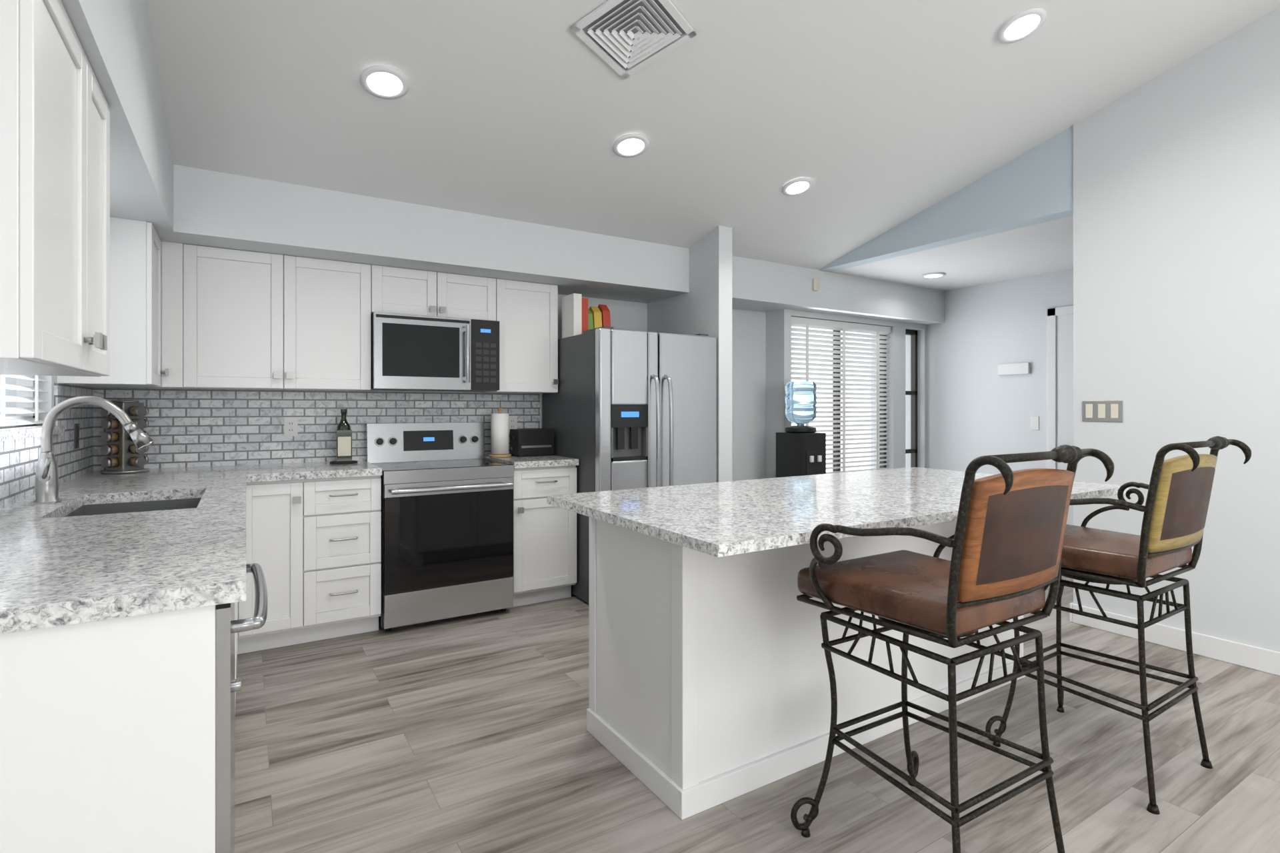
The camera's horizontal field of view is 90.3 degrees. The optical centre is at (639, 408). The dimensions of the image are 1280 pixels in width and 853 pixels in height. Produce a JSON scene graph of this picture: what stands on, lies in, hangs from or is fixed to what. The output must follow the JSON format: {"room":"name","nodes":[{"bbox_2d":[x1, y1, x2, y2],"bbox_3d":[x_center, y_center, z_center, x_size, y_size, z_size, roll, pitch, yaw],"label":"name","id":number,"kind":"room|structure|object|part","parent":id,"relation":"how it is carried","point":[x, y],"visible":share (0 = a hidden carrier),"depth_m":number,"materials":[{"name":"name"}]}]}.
{"room":"kitchen","nodes":[
{"label":"kitchen","id":0,"kind":"room"},
{"bbox_2d":[0,375,56,429],"bbox_3d":[-0.856,-1.040,-0.089,0.150,4.600,8.350,0,0,-32],"label":"wall","id":1,"kind":"structure","parent":0,"point":[49,387],"depth_m":2.68,"materials":[{"name":"white paint"}]},
{"bbox_2d":[0,374,64,441],"bbox_3d":[-2.209,-0.328,2.150,0.165,0.865,1.300,0,0,-32],"label":"window","id":2,"kind":"structure","parent":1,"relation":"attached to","point":[27,411],"depth_m":2.43,"materials":[{"name":"white"}]},
{"bbox_3d":[-2.209,0.088,2.150,0.165,0.033,1.300,0,0,-32],"label":"sill","id":3,"kind":"part","parent":2,"relation":"part of","materials":[{"name":"stone"}]},
{"bbox_2d":[0,0,101,378],"bbox_3d":[-1.401,-0.475,1.285,0.370,0.770,0.520,0,0,-32],"label":"upper cabinet","id":4,"kind":"object","parent":1,"relation":"attached to","point":[51,91],"depth_m":1.29,"materials":[{"name":"white wood"}]},
{"bbox_2d":[56,90,117,381],"bbox_3d":[-1.572,-0.475,1.562,0.370,0.770,0.370,0,0,-32],"label":"upper cabinet","id":5,"kind":"object","parent":1,"relation":"attached to","point":[109,225],"depth_m":1.79,"materials":[{"name":"white wood"}]},
{"bbox_2d":[54,218,162,389],"bbox_3d":[-2.493,-0.485,3.013,0.330,0.750,0.388,0,0,-32],"label":"upper cabinet","id":6,"kind":"object","parent":1,"relation":"attached to","point":[139,246],"depth_m":2.91,"materials":[{"name":"white wood"}]},
{"bbox_2d":[60,0,173,231],"bbox_3d":[-0.430,-2.100,-0.255,0.400,2.480,7.620,0,0,-32],"label":"soffit","id":7,"kind":"structure","parent":1,"relation":"attached to","point":[115,37],"depth_m":2.12,"materials":[{"name":"white paint"}]},
{"bbox_2d":[178,294,765,481],"bbox_3d":[-0.997,-0.090,4.557,4.800,2.700,0.300,0,0,-32],"label":"wall","id":8,"kind":"structure","parent":0,"point":[748,395],"depth_m":5.56,"materials":[{"name":"white paint"}]},
{"bbox_2d":[154,241,298,391],"bbox_3d":[-2.273,-0.485,3.531,0.628,0.750,0.377,0,0,-32],"label":"upper cabinet","id":9,"kind":"object","parent":8,"relation":"attached to","point":[231,317],"depth_m":3.43,"materials":[{"name":"white wood"}]},
{"bbox_2d":[298,256,373,394],"bbox_3d":[-1.905,-0.485,3.794,0.515,0.750,0.317,0,0,-32],"label":"upper cabinet","id":10,"kind":"object","parent":8,"relation":"attached to","point":[336,298],"depth_m":3.70,"materials":[{"name":"white wood"}]},
{"bbox_2d":[373,265,450,317],"bbox_3d":[-1.496,-0.718,4.047,0.447,0.285,0.317,0,0,-32],"label":"upper cabinet","id":11,"kind":"object","parent":8,"relation":"attached to","point":[399,291],"depth_m":3.92,"materials":[{"name":"white wood"}]},
{"bbox_2d":[370,312,499,391],"bbox_3d":[-1.323,-0.343,4.078,0.762,0.450,0.443,0,0,-32],"label":"microwave","id":12,"kind":"object","parent":11,"relation":"attached to","point":[419,353],"visible":1,"depth_m":3.92,"materials":[{"name":"silver metal"}]},
{"bbox_2d":[450,273,498,321],"bbox_3d":[-1.218,-0.718,4.219,0.447,0.285,0.317,0,0,-32],"label":"upper cabinet","id":13,"kind":"object","parent":8,"relation":"attached to","point":[472,297],"depth_m":4.13,"materials":[{"name":"white wood"}]},
{"bbox_2d":[480,278,558,394],"bbox_3d":[-0.840,-0.485,4.452,0.441,0.750,0.317,0,0,-32],"label":"upper cabinet","id":14,"kind":"object","parent":8,"relation":"attached to","point":[528,312],"depth_m":4.33,"materials":[{"name":"white wood"}]},
{"bbox_2d":[155,164,944,325],"bbox_3d":[0.070,-1.150,4.876,6.650,0.580,0.580,0,0,-32],"label":"soffit","id":15,"kind":"structure","parent":0,"point":[222,210],"depth_m":3.90,"materials":[{"name":"white paint"}]},
{"bbox_2d":[812,278,819,291],"bbox_3d":[1.495,-1.050,5.405,0.070,0.100,0.020,0,0,-32],"label":"sensor","id":16,"kind":"object","parent":15,"relation":"attached to","point":[815,285],"visible":1,"depth_m":5.39,"materials":[{"name":"beige plastic"}]},
{"bbox_2d":[647,225,731,482],"bbox_3d":[0.314,-0.090,4.910,0.120,2.700,1.080,0,0,-32],"label":"wall","id":17,"kind":"structure","parent":0,"point":[703,305],"depth_m":4.48,"materials":[{"name":"white paint"}]},
{"bbox_2d":[146,0,1279,290],"bbox_3d":[2.148,-2.192,1.517,6.950,2.025,7.920,0,0,-32],"label":"ceiling","id":18,"kind":"structure","parent":0,"point":[873,119],"depth_m":3.14,"materials":[{"name":"white paint"}]},
{"bbox_2d":[359,65,409,99],"bbox_3d":[-1.097,-1.401,2.737,0.200,0.054,0.194,0,0,-32],"label":"ceiling light","id":19,"kind":"object","parent":18,"relation":"attached to","point":[366,73],"depth_m":2.73,"materials":[{"name":"white plastic"}]},
{"bbox_3d":[-1.097,-1.397,2.736,0.142,0.034,0.138,0,0,-32],"label":"disc ceiling light","id":20,"kind":"part","parent":19,"relation":"part of","materials":[{"name":"white plastic"}]},
{"bbox_2d":[612,133,649,157],"bbox_3d":[-0.049,-1.400,3.391,0.200,0.054,0.194,0,0,-32],"label":"ceiling light","id":21,"kind":"object","parent":18,"relation":"attached to","point":[619,141],"depth_m":3.38,"materials":[{"name":"white plastic"}]},
{"bbox_3d":[-0.048,-1.395,3.391,0.142,0.034,0.138,0,0,-32],"label":"disc ceiling light","id":22,"kind":"part","parent":21,"relation":"part of","materials":[{"name":"white plastic"}]},
{"bbox_2d":[570,0,696,79],"bbox_3d":[-0.021,-1.565,2.639,0.373,0.134,0.388,0,0,34],"label":"ceiling vent","id":23,"kind":"object","parent":18,"relation":"in","point":[647,48],"depth_m":2.64,"materials":[{"name":"white metal"}]},
{"bbox_3d":[-0.022,-1.573,2.641,0.312,0.105,0.326,0,0,34],"label":"ceiling vent dark","id":24,"kind":"part","parent":23,"relation":"part of","materials":[{"name":"white metal"}]},
{"bbox_2d":[782,178,813,195],"bbox_3d":[0.997,-1.402,4.027,0.200,0.054,0.194,0,0,-32],"label":"ceiling light","id":25,"kind":"object","parent":18,"relation":"attached to","point":[809,181],"depth_m":4.02,"materials":[{"name":"white plastic"}]},
{"bbox_3d":[0.997,-1.398,4.027,0.142,0.034,0.138,0,0,-32],"label":"disc ceiling light","id":26,"kind":"part","parent":25,"relation":"part of","materials":[{"name":"white plastic"}]},
{"bbox_2d":[921,272,945,277],"bbox_3d":[2.583,-1.170,5.606,0.200,0.012,0.200,0,0,-32],"label":"recessed light","id":27,"kind":"object","parent":18,"relation":"in","point":[923,276],"depth_m":5.58,"materials":[{"name":"white plastic"}]},
{"bbox_3d":[2.583,-1.168,5.606,0.142,0.001,0.142,0,0,-32],"label":"disc ceiling light","id":28,"kind":"part","parent":27,"relation":"part of","materials":[{"name":"white plastic"}]},
{"bbox_2d":[997,7,1047,43],"bbox_3d":[1.736,-1.740,2.895,0.200,0.054,0.194,0,0,-32],"label":"ceiling light","id":29,"kind":"object","parent":18,"relation":"attached to","point":[1041,13],"depth_m":2.89,"materials":[{"name":"white plastic"}]},
{"bbox_3d":[1.737,-1.736,2.894,0.142,0.034,0.138,0,0,-32],"label":"disc ceiling light","id":30,"kind":"part","parent":29,"relation":"part of","materials":[{"name":"white plastic"}]},
{"bbox_2d":[234,576,1279,852],"bbox_3d":[2.017,1.310,1.777,7.300,0.100,8.500,0,0,-32],"label":"floor","id":31,"kind":"structure","parent":0,"point":[469,733],"depth_m":2.25,"materials":[{"name":"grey wood"}]},
{"bbox_2d":[0,594,242,852],"bbox_3d":[-1.253,0.815,1.336,0.674,0.890,0.690,0,0,-32],"label":"base cabinet","id":32,"kind":"object","parent":31,"relation":"on","point":[140,612],"depth_m":1.13,"materials":[{"name":"white wood"}]},
{"bbox_2d":[0,466,247,626],"bbox_3d":[-1.834,0.350,2.299,0.700,0.040,2.960,0,0,-32],"label":"countertop","id":33,"kind":"structure","parent":32,"relation":"on","point":[55,563],"depth_m":1.53,"materials":[{"name":"grey stone"}]},
{"bbox_2d":[30,396,154,505],"bbox_3d":[-1.966,0.142,2.299,0.337,0.376,0.141,0,0,-32],"label":"faucet","id":34,"kind":"object","parent":33,"relation":"on","point":[47,483],"depth_m":2.24,"materials":[{"name":"silver metal"}]},
{"bbox_2d":[100,400,149,473],"bbox_3d":[-2.660,0.142,3.293,0.200,0.374,0.200,0,0,-32],"label":"spice rack","id":35,"kind":"object","parent":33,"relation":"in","point":[123,453],"visible":0.81,"depth_m":3.24,"materials":[{"name":"silver metal"}]},
{"bbox_2d":[82,493,202,514],"bbox_3d":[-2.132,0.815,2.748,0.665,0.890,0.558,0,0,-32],"label":"sink","id":36,"kind":"object","parent":33,"relation":"in","point":[157,502],"depth_m":2.53,"materials":[{"name":"grey metal"}]},
{"bbox_2d":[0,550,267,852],"bbox_3d":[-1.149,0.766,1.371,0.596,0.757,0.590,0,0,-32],"label":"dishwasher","id":37,"kind":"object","parent":32,"relation":"in","point":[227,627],"depth_m":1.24,"materials":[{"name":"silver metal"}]},
{"bbox_2d":[256,480,306,651],"bbox_3d":[-2.063,0.815,3.525,0.310,0.890,0.635,0,0,-32],"label":"base cabinet","id":38,"kind":"object","parent":31,"relation":"on","point":[281,507],"depth_m":3.29,"materials":[{"name":"white wood"}]},
{"bbox_2d":[306,477,381,642],"bbox_3d":[-1.793,0.815,3.692,0.445,0.890,0.635,0,0,-32],"label":"base cabinet","id":39,"kind":"object","parent":31,"relation":"on","point":[344,514],"depth_m":3.45,"materials":[{"name":"white wood"}]},
{"bbox_2d":[213,458,381,482],"bbox_3d":[-1.930,0.350,3.595,0.780,0.040,0.655,0,0,-32],"label":"countertop","id":40,"kind":"structure","parent":39,"relation":"on","point":[294,470],"depth_m":3.44,"materials":[{"name":"grey stone"}]},
{"bbox_2d":[329,409,357,464],"bbox_3d":[-1.784,0.167,3.835,0.156,0.325,0.156,0,0,-32],"label":"olive oil bottle","id":41,"kind":"object","parent":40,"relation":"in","point":[343,443],"visible":1,"depth_m":3.81,"materials":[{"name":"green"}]},
{"bbox_2d":[365,422,513,631],"bbox_3d":[-1.245,0.677,3.958,0.753,1.165,0.698,0,0,-32],"label":"range","id":42,"kind":"object","parent":31,"relation":"on","point":[447,511],"visible":0.88,"depth_m":3.75,"materials":[{"name":"silver metal"}]},
{"bbox_2d":[510,466,576,607],"bbox_3d":[-0.765,0.815,4.327,0.438,0.890,0.635,0,0,-32],"label":"base cabinet","id":43,"kind":"object","parent":31,"relation":"on","point":[545,536],"depth_m":4.06,"materials":[{"name":"white wood"}]},
{"bbox_2d":[484,453,578,469],"bbox_3d":[-0.758,0.350,4.320,0.441,0.040,0.655,0,0,-32],"label":"countertop","id":44,"kind":"structure","parent":43,"relation":"on","point":[523,463],"depth_m":4.09,"materials":[{"name":"grey stone"}]},
{"bbox_2d":[488,408,511,457],"bbox_3d":[-0.954,0.162,4.337,0.150,0.335,0.150,0,0,-32],"label":"paper towel roll","id":45,"kind":"object","parent":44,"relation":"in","point":[499,434],"visible":1,"depth_m":4.29,"materials":[{"name":"white paper"}]},
{"bbox_2d":[510,428,553,457],"bbox_3d":[-0.764,0.235,4.447,0.280,0.187,0.172,0,0,-32],"label":"toaster","id":46,"kind":"object","parent":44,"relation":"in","point":[531,442],"visible":1,"depth_m":4.38,"materials":[{"name":"black plastic"}]},
{"bbox_2d":[542,293,716,603],"bbox_3d":[-0.071,0.234,4.519,0.923,2.021,0.980,0,0,-32],"label":"fridge","id":47,"kind":"object","parent":31,"relation":"on","point":[623,409],"visible":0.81,"depth_m":4.15,"materials":[{"name":"silver metal"}]},
{"bbox_3d":[0.005,0.275,4.078,0.418,0.995,0.150,0,0,-32],"label":"handle","id":48,"kind":"part","parent":47,"relation":"part of","materials":[{"name":"silver metal"}]},
{"bbox_3d":[0.126,0.330,4.199,0.923,1.660,0.070,0,0,-32],"label":"door","id":49,"kind":"part","parent":47,"relation":"part of","materials":[{"name":"silver metal"}]},
{"bbox_2d":[586,517,818,819],"bbox_3d":[0.197,0.810,2.384,0.558,0.900,0.652,0,0,-32],"label":"base cabinet","id":50,"kind":"object","parent":31,"relation":"on","point":[704,671],"depth_m":2.13,"materials":[{"name":"white wood"}]},
{"bbox_2d":[546,467,1129,559],"bbox_3d":[0.866,0.345,2.564,2.230,0.030,1.030,0,0,-32],"label":"countertop","id":51,"kind":"structure","parent":50,"relation":"on","point":[729,519],"depth_m":2.17,"materials":[{"name":"grey stone"}]},
{"bbox_2d":[776,381,825,477],"bbox_3d":[1.336,0.517,5.254,0.270,1.485,0.330,0,0,-32],"label":"water dispenser","id":52,"kind":"object","parent":31,"relation":"on","point":[801,449],"visible":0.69,"depth_m":5.16,"materials":[{"name":"black plastic"}]},
{"bbox_2d":[784,381,816,428],"bbox_3d":[1.328,-0.033,5.266,0.254,0.385,0.254,0,0,-32],"label":"dispenser bottle","id":53,"kind":"object","parent":52,"relation":"on","point":[800,397],"depth_m":5.16,"materials":[{"name":"blue"}]},
{"bbox_2d":[818,535,901,763],"bbox_3d":[0.587,0.810,2.633,0.607,0.900,0.640,0,0,-32],"label":"base cabinet","id":54,"kind":"object","parent":31,"relation":"on","point":[861,690],"depth_m":2.39,"materials":[{"name":"white wood"}]},
{"bbox_2d":[901,522,951,728],"bbox_3d":[1.001,0.810,2.889,0.606,0.900,0.640,0,0,-32],"label":"base cabinet","id":55,"kind":"object","parent":31,"relation":"on","point":[929,673],"depth_m":2.61,"materials":[{"name":"white wood"}]},
{"bbox_2d":[790,445,1114,852],"bbox_3d":[0.844,0.676,1.772,0.793,1.168,0.629,0,0,-32],"label":"bar stool","id":56,"kind":"object","parent":31,"relation":"on","point":[1003,565],"visible":1,"depth_m":1.62,"materials":[{"name":"metal"}]},
{"bbox_3d":[0.806,0.515,1.833,0.512,0.080,0.484,0,0,-32],"label":"seat","id":57,"kind":"part","parent":56,"relation":"part of","materials":[{"name":"brown leather"}]},
{"bbox_3d":[0.826,0.919,1.809,0.583,0.681,0.524,0,0,-32],"label":"frame","id":58,"kind":"part","parent":56,"relation":"part of","materials":[{"name":"metal"}]},
{"bbox_3d":[0.845,0.333,1.770,0.793,0.481,0.625,0,0,-32],"label":"arm","id":59,"kind":"part","parent":56,"relation":"part of"},
{"bbox_2d":[952,522,1025,705],"bbox_3d":[1.397,0.810,3.127,0.558,0.900,0.652,0,0,-32],"label":"base cabinet","id":60,"kind":"object","parent":31,"relation":"on","point":[965,672],"depth_m":2.82,"materials":[{"name":"white wood"}]},
{"bbox_2d":[985,436,1251,814],"bbox_3d":[1.691,0.676,2.283,0.794,1.168,0.637,0,0,-32],"label":"bar stool","id":61,"kind":"object","parent":31,"relation":"on","point":[1175,509],"visible":0.79,"depth_m":2.12,"materials":[{"name":"metal"}]},
{"bbox_3d":[1.666,0.919,2.317,0.583,0.681,0.524,0,0,-32],"label":"frame","id":62,"kind":"part","parent":61,"relation":"part of","materials":[{"name":"metal"}]},
{"bbox_3d":[1.692,0.333,2.282,0.794,0.481,0.634,0,0,-32],"label":"arm","id":63,"kind":"part","parent":61,"relation":"part of"},
{"bbox_2d":[765,309,926,478],"bbox_3d":[2.098,-0.090,6.160,2.150,2.700,0.230,0,0,-32],"label":"wall","id":64,"kind":"structure","parent":0,"point":[778,350],"depth_m":6.28,"materials":[{"name":"white paint"}]},
{"bbox_2d":[791,316,917,473],"bbox_3d":[2.079,0.100,6.100,1.885,1.820,0.112,0,0,-32],"label":"window","id":65,"kind":"structure","parent":64,"relation":"in","point":[881,333],"depth_m":6.01,"materials":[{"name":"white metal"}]},
{"bbox_2d":[926,269,1073,474],"bbox_3d":[5.006,-0.090,3.361,0.150,2.700,8.050,0,0,-32],"label":"wall","id":66,"kind":"structure","parent":0,"point":[977,406],"depth_m":5.99,"materials":[{"name":"white paint"}]},
{"bbox_2d":[998,362,1029,375],"bbox_3d":[3.402,-0.359,5.782,0.030,0.101,0.277,0,0,-32],"label":"thermostat","id":67,"kind":"object","parent":66,"relation":"attached to","point":[1015,369],"depth_m":5.77,"materials":[{"name":"white plastic"}]},
{"bbox_2d":[1030,416,1038,429],"bbox_3d":[3.497,0.130,5.629,0.030,0.113,0.061,0,0,-32],"label":"light switch","id":68,"kind":"object","parent":66,"relation":"attached to","point":[1034,420],"depth_m":5.64,"materials":[{"name":"white plastic"}]},
{"bbox_2d":[1047,305,1073,469],"bbox_3d":[3.794,0.195,5.157,0.020,2.130,0.920,0,0,-32],"label":"door frame","id":69,"kind":"structure","parent":66,"relation":"attached to","point":[1053,313],"depth_m":5.51,"materials":[{"name":"white wood"}]},
{"bbox_2d":[1056,314,1073,525],"bbox_3d":[3.799,0.225,5.160,0.008,2.050,0.780,0,0,-32],"label":"door","id":70,"kind":"structure","parent":66,"relation":"in","point":[1065,379],"depth_m":5.43,"materials":[{"name":"white wood"}]},
{"bbox_2d":[818,7,1279,652],"bbox_3d":[3.588,-1.040,2.231,0.150,4.600,7.620,0,0,-32],"label":"wall","id":71,"kind":"structure","parent":0,"point":[1176,254],"depth_m":3.32,"materials":[{"name":"white paint"}]},
{"bbox_2d":[1082,400,1122,421],"bbox_3d":[2.631,0.015,3.626,0.010,0.120,0.200,0,0,-32],"label":"switch plate","id":72,"kind":"object","parent":71,"relation":"attached to","point":[1095,418],"depth_m":3.62,"materials":[{"name":"silver metal"}]},
{"bbox_3d":[2.628,0.015,3.625,0.004,0.080,0.162,0,0,-32],"label":"switch rockers triple","id":73,"kind":"part","parent":72,"relation":"part of","materials":[{"name":"beige plastic"}]},
{"bbox_2d":[1069,602,1279,675],"bbox_3d":[4.040,1.205,1.362,0.035,0.110,5.665,0,0,-32],"label":"baseboard","id":74,"kind":"structure","parent":71,"relation":"attached to","point":[1256,658],"depth_m":3.28,"materials":[{"name":"white wood"}]},
{"label":"outside","id":75,"kind":"structure","parent":0,"visible":0},
{"bbox_2d":[791,326,870,471],"bbox_3d":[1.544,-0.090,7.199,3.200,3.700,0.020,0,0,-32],"label":"blinds","id":76,"kind":"structure","parent":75,"point":[846,423],"depth_m":7.79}
]}

